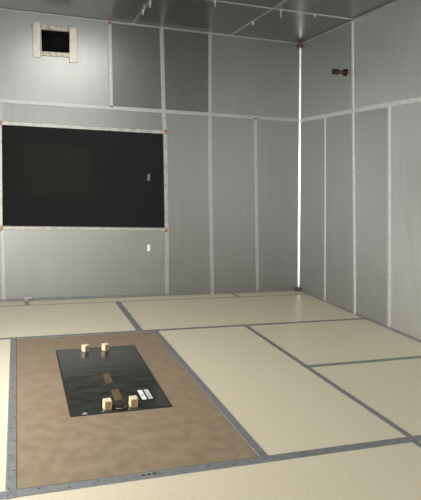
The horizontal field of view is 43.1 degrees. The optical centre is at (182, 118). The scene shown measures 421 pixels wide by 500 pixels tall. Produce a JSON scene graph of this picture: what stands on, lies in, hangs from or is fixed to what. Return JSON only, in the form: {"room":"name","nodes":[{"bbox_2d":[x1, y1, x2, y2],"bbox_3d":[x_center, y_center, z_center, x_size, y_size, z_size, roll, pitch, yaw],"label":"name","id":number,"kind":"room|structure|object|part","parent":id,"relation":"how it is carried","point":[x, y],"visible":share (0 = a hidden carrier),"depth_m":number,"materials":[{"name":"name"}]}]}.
{"room":"shielded test chamber","nodes":[
{"label":"shielded test chamber","id":0,"kind":"room"},
{"bbox_2d":[0,10,298,301],"bbox_3d":[-0.734,0.450,6.311,4.750,3.248,0.031,4,-7,-17],"label":"wall","id":1,"kind":"structure","parent":0,"point":[250,76],"depth_m":6.50,"materials":[{"name":"grey metal"}]},
{"bbox_2d":[0,230,5,301],"bbox_3d":[-1.956,1.607,5.793,0.112,0.764,0.008,4,-7,-17],"label":"trim","id":2,"kind":"structure","parent":1,"relation":"attached to","point":[2,232],"depth_m":5.79,"materials":[{"name":"grey"}]},
{"bbox_2d":[31,22,77,62],"bbox_3d":[-1.538,-0.867,6.335,0.547,0.445,0.337,4,-7,-17],"label":"window frame","id":3,"kind":"structure","parent":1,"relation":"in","point":[55,44],"depth_m":6.24,"materials":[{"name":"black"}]},
{"bbox_2d":[0,120,167,231],"bbox_3d":[-1.119,0.693,6.156,2.021,1.229,0.035,4,-7,-17],"label":"window","id":4,"kind":"structure","parent":1,"relation":"in","point":[88,178],"depth_m":6.15,"materials":[{"name":"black glass"}]},
{"bbox_2d":[108,20,112,106],"bbox_3d":[-0.864,-0.656,6.359,0.116,1.051,0.010,4,-7,-17],"label":"trim","id":5,"kind":"structure","parent":1,"relation":"attached to","point":[109,23],"depth_m":6.36,"materials":[{"name":"grey metal"}]},
{"bbox_2d":[0,289,294,301],"bbox_3d":[-0.778,2.048,6.117,4.750,0.032,0.010,4,-7,-17],"label":"trim","id":6,"kind":"structure","parent":1,"relation":"attached to","point":[277,290],"depth_m":6.21,"materials":[{"name":"metal"}]},
{"bbox_2d":[0,98,298,121],"bbox_3d":[-0.710,-0.115,6.354,4.750,0.058,0.008,4,-7,-17],"label":"trim","id":7,"kind":"structure","parent":1,"relation":"attached to","point":[2,100],"depth_m":6.41,"materials":[{"name":"grey metal"}]},
{"bbox_2d":[0,8,298,43],"bbox_3d":[-0.678,-1.151,6.467,4.750,0.028,0.008,4,-7,-17],"label":"trim","id":8,"kind":"structure","parent":1,"relation":"attached to","point":[3,9],"depth_m":6.52,"materials":[{"name":"grey metal"}]},
{"bbox_2d":[159,26,166,130],"bbox_3d":[-0.240,-0.475,6.535,0.149,1.332,0.010,4,-7,-17],"label":"trim","id":9,"kind":"structure","parent":1,"relation":"attached to","point":[161,30],"depth_m":6.54,"materials":[{"name":"grey metal"}]},
{"bbox_2d":[165,228,168,295],"bbox_3d":[-0.188,1.707,6.336,0.081,0.792,0.008,4,-7,-17],"label":"trim","id":10,"kind":"structure","parent":1,"relation":"attached to","point":[166,233],"depth_m":6.33,"materials":[{"name":"grey"}]},
{"bbox_2d":[208,34,213,293],"bbox_3d":[0.355,0.519,6.622,0.171,3.250,0.010,4,-7,-17],"label":"trim","id":11,"kind":"structure","parent":1,"relation":"attached to","point":[209,35],"depth_m":6.61,"materials":[{"name":"grey metal"}]},
{"bbox_2d":[254,118,258,290],"bbox_3d":[0.936,1.083,6.749,0.113,2.191,0.008,4,-7,-17],"label":"trim","id":12,"kind":"structure","parent":1,"relation":"attached to","point":[255,120],"depth_m":6.75,"materials":[{"name":"grey"}]},
{"bbox_2d":[298,48,300,286],"bbox_3d":[1.531,0.595,6.979,0.019,3.208,0.019,4,-7,-17],"label":"trim","id":13,"kind":"structure","parent":1,"relation":"attached to","point":[299,48],"depth_m":6.97,"materials":[{"name":"grey metal"}]},
{"bbox_2d":[0,0,393,42],"bbox_3d":[0.420,-1.529,2.959,4.750,0.030,7.400,4,-7,-17],"label":"ceiling","id":14,"kind":"structure","parent":0,"point":[198,15],"depth_m":6.01,"materials":[{"name":"grey metal"}]},
{"bbox_2d":[132,0,152,23],"bbox_3d":[0.491,-1.505,2.979,0.040,0.008,7.400,4,-7,-17],"label":"trim","id":15,"kind":"structure","parent":14,"relation":"attached to","point":[149,1],"depth_m":6.01,"materials":[{"name":"grey metal"}]},
{"bbox_2d":[231,0,287,34],"bbox_3d":[1.732,-1.424,3.359,0.035,0.008,7.400,4,-7,-17],"label":"trim","id":16,"kind":"structure","parent":14,"relation":"attached to","point":[284,1],"depth_m":6.06,"materials":[{"name":"grey metal"}]},
{"bbox_2d":[205,0,352,19],"bbox_3d":[-0.333,-1.269,5.366,4.750,0.010,0.035,4,-7,-17],"label":"trim","id":17,"kind":"structure","parent":14,"relation":"attached to","point":[205,0],"depth_m":5.78,"materials":[{"name":"grey metal"}]},
{"bbox_2d":[0,291,420,499],"bbox_3d":[0.316,1.773,2.599,4.750,0.120,7.400,4,-7,-17],"label":"floor","id":18,"kind":"structure","parent":0,"point":[281,404],"depth_m":3.67,"materials":[{"name":"beige"}]},
{"bbox_2d":[5,338,16,498],"bbox_3d":[-1.090,1.753,3.406,0.050,0.007,2.320,4,-7,-17],"label":"trim","id":19,"kind":"structure","parent":18,"relation":"on","point":[11,449],"depth_m":2.91,"materials":[{"name":"metal"}]},
{"bbox_2d":[24,296,31,304],"bbox_3d":[-1.672,1.967,5.743,0.085,0.052,0.192,4,-7,-17],"label":"clip","id":20,"kind":"object","parent":18,"relation":"on","point":[26,298],"visible":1,"depth_m":5.80,"materials":[{"name":"metal"}]},
{"bbox_2d":[115,301,142,330],"bbox_3d":[-0.555,1.985,5.373,0.062,0.007,1.145,4,-7,-17],"label":"trim","id":21,"kind":"structure","parent":18,"relation":"on","point":[123,309],"depth_m":5.31,"materials":[{"name":"metal"}]},
{"bbox_2d":[17,331,258,489],"bbox_3d":[-0.507,1.805,3.602,1.180,0.021,2.232,4,-7,-17],"label":"panel","id":22,"kind":"object","parent":18,"relation":"on","point":[54,447],"visible":0.87,"depth_m":2.97,"materials":[{"name":"brown"}]},
{"bbox_2d":[56,345,171,416],"bbox_3d":[-0.528,1.802,3.751,0.637,0.016,1.206,4,-7,-17],"label":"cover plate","id":23,"kind":"object","parent":22,"relation":"on","point":[117,373],"visible":1,"depth_m":3.62,"materials":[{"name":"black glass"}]},
{"bbox_2d":[81,344,88,351],"bbox_3d":[-0.773,1.826,4.229,0.046,0.050,0.044,-4,-8,41],"label":"wooden block","id":24,"kind":"object","parent":23,"relation":"on","point":[85,347],"visible":1,"depth_m":4.21,"materials":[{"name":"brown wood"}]},
{"bbox_2d":[101,343,108,350],"bbox_3d":[-0.621,1.835,4.269,0.046,0.050,0.044,-4,-9,44],"label":"wooden block","id":25,"kind":"object","parent":23,"relation":"on","point":[105,346],"visible":1,"depth_m":4.25,"materials":[{"name":"brown wood"}]},
{"bbox_2d":[103,398,111,409],"bbox_3d":[-0.456,1.724,3.211,0.047,0.051,0.048,4,-7,-20],"label":"wooden block","id":26,"kind":"object","parent":23,"relation":"on","point":[107,402],"visible":1,"depth_m":3.19,"materials":[{"name":"beige wood"}]},
{"bbox_3d":[-0.375,1.746,3.208,0.066,0.012,0.037,4,-7,-17],"label":"finger pull","id":27,"kind":"part","parent":23,"relation":"part of","materials":[{"name":"silver metal"}]},
{"bbox_2d":[129,395,137,406],"bbox_3d":[-0.303,1.734,3.257,0.047,0.051,0.048,4,-7,-17],"label":"wooden block","id":28,"kind":"object","parent":23,"relation":"on","point":[133,400],"visible":1,"depth_m":3.24,"materials":[{"name":"beige wood"}]},
{"bbox_2d":[0,294,306,306],"bbox_3d":[-0.718,2.042,5.920,4.750,0.002,0.020,4,-7,-17],"label":"trim","id":29,"kind":"structure","parent":18,"relation":"on","point":[297,294],"depth_m":6.03,"materials":[{"name":"grey"}]},
{"bbox_2d":[0,318,363,339],"bbox_3d":[-0.378,1.931,4.832,4.750,0.006,0.046,4,-7,-17],"label":"trim","id":30,"kind":"structure","parent":18,"relation":"on","point":[352,318],"depth_m":4.92,"materials":[{"name":"metal"}]},
{"bbox_2d":[0,435,420,499],"bbox_3d":[0.302,1.715,2.656,4.750,0.006,0.056,4,-7,-17],"label":"trim","id":31,"kind":"structure","parent":18,"relation":"on","point":[307,453],"depth_m":2.58,"materials":[{"name":"metal"}]},
{"bbox_2d":[152,330,269,458],"bbox_3d":[0.082,1.831,3.780,0.050,0.007,2.290,4,-7,-17],"label":"trim","id":32,"kind":"structure","parent":18,"relation":"on","point":[258,450],"depth_m":3.33,"materials":[{"name":"metal"}]},
{"bbox_2d":[244,325,414,438],"bbox_3d":[0.941,1.887,4.043,0.043,0.007,2.290,4,-7,-17],"label":"trim","id":33,"kind":"structure","parent":18,"relation":"on","point":[307,367],"depth_m":3.63,"materials":[{"name":"metal"}]},
{"bbox_2d":[308,356,420,366],"bbox_3d":[1.583,1.929,4.245,1.350,0.006,0.044,4,-7,-17],"label":"trim","id":34,"kind":"structure","parent":18,"relation":"on","point":[412,357],"depth_m":4.20,"materials":[{"name":"metal"}]},
{"bbox_2d":[410,438,420,448],"bbox_3d":[1.823,1.601,1.168,0.043,0.007,3.753,4,-7,-17],"label":"trim","id":35,"kind":"structure","parent":18,"relation":"on","point":[414,441],"depth_m":2.91,"materials":[{"name":"metal"}]},
{"bbox_2d":[300,0,420,339],"bbox_3d":[2.650,0.248,3.479,0.030,3.248,7.400,4,-7,-17],"label":"wall","id":36,"kind":"structure","parent":0,"point":[386,41],"depth_m":5.64,"materials":[{"name":"grey metal"}]},
{"bbox_2d":[324,118,325,299],"bbox_3d":[1.695,1.072,6.357,0.008,2.175,0.034,4,-7,-17],"label":"trim","id":37,"kind":"structure","parent":36,"relation":"attached to","point":[324,118],"depth_m":6.35,"materials":[{"name":"grey"}]},
{"bbox_2d":[332,67,349,77],"bbox_3d":[1.796,-0.528,6.089,0.171,0.132,0.132,4,-7,-17],"label":"pipe fitting","id":38,"kind":"object","parent":36,"relation":"attached to","point":[345,72],"visible":1,"depth_m":6.08,"materials":[{"name":"brown metal"}]},
{"bbox_2d":[301,0,400,43],"bbox_3d":[2.682,-1.351,3.648,0.008,0.032,7.400,4,-7,-17],"label":"trim","id":39,"kind":"structure","parent":36,"relation":"attached to","point":[394,1],"depth_m":6.01,"materials":[{"name":"grey metal"}]},
{"bbox_2d":[351,21,355,314],"bbox_3d":[1.880,0.485,5.874,0.010,3.248,0.063,4,-7,-17],"label":"trim","id":40,"kind":"structure","parent":36,"relation":"attached to","point":[352,51],"depth_m":5.85,"materials":[{"name":"grey metal"}]},
{"bbox_2d":[300,96,420,121],"bbox_3d":[2.650,-0.320,3.536,0.008,0.048,7.400,4,-7,-17],"label":"trim","id":41,"kind":"structure","parent":36,"relation":"attached to","point":[415,99],"depth_m":5.71,"materials":[{"name":"grey metal"}]},
{"bbox_2d":[301,290,420,341],"bbox_3d":[2.580,1.849,3.299,0.010,0.024,7.400,4,-7,-17],"label":"trim","id":42,"kind":"structure","parent":36,"relation":"attached to","point":[307,293],"depth_m":5.50,"materials":[{"name":"metal"}]},
{"bbox_2d":[387,106,389,328],"bbox_3d":[2.037,0.964,5.265,0.008,2.176,0.074,4,-7,-17],"label":"trim","id":43,"kind":"structure","parent":36,"relation":"attached to","point":[388,108],"depth_m":5.26,"materials":[{"name":"grey"}]}
]}

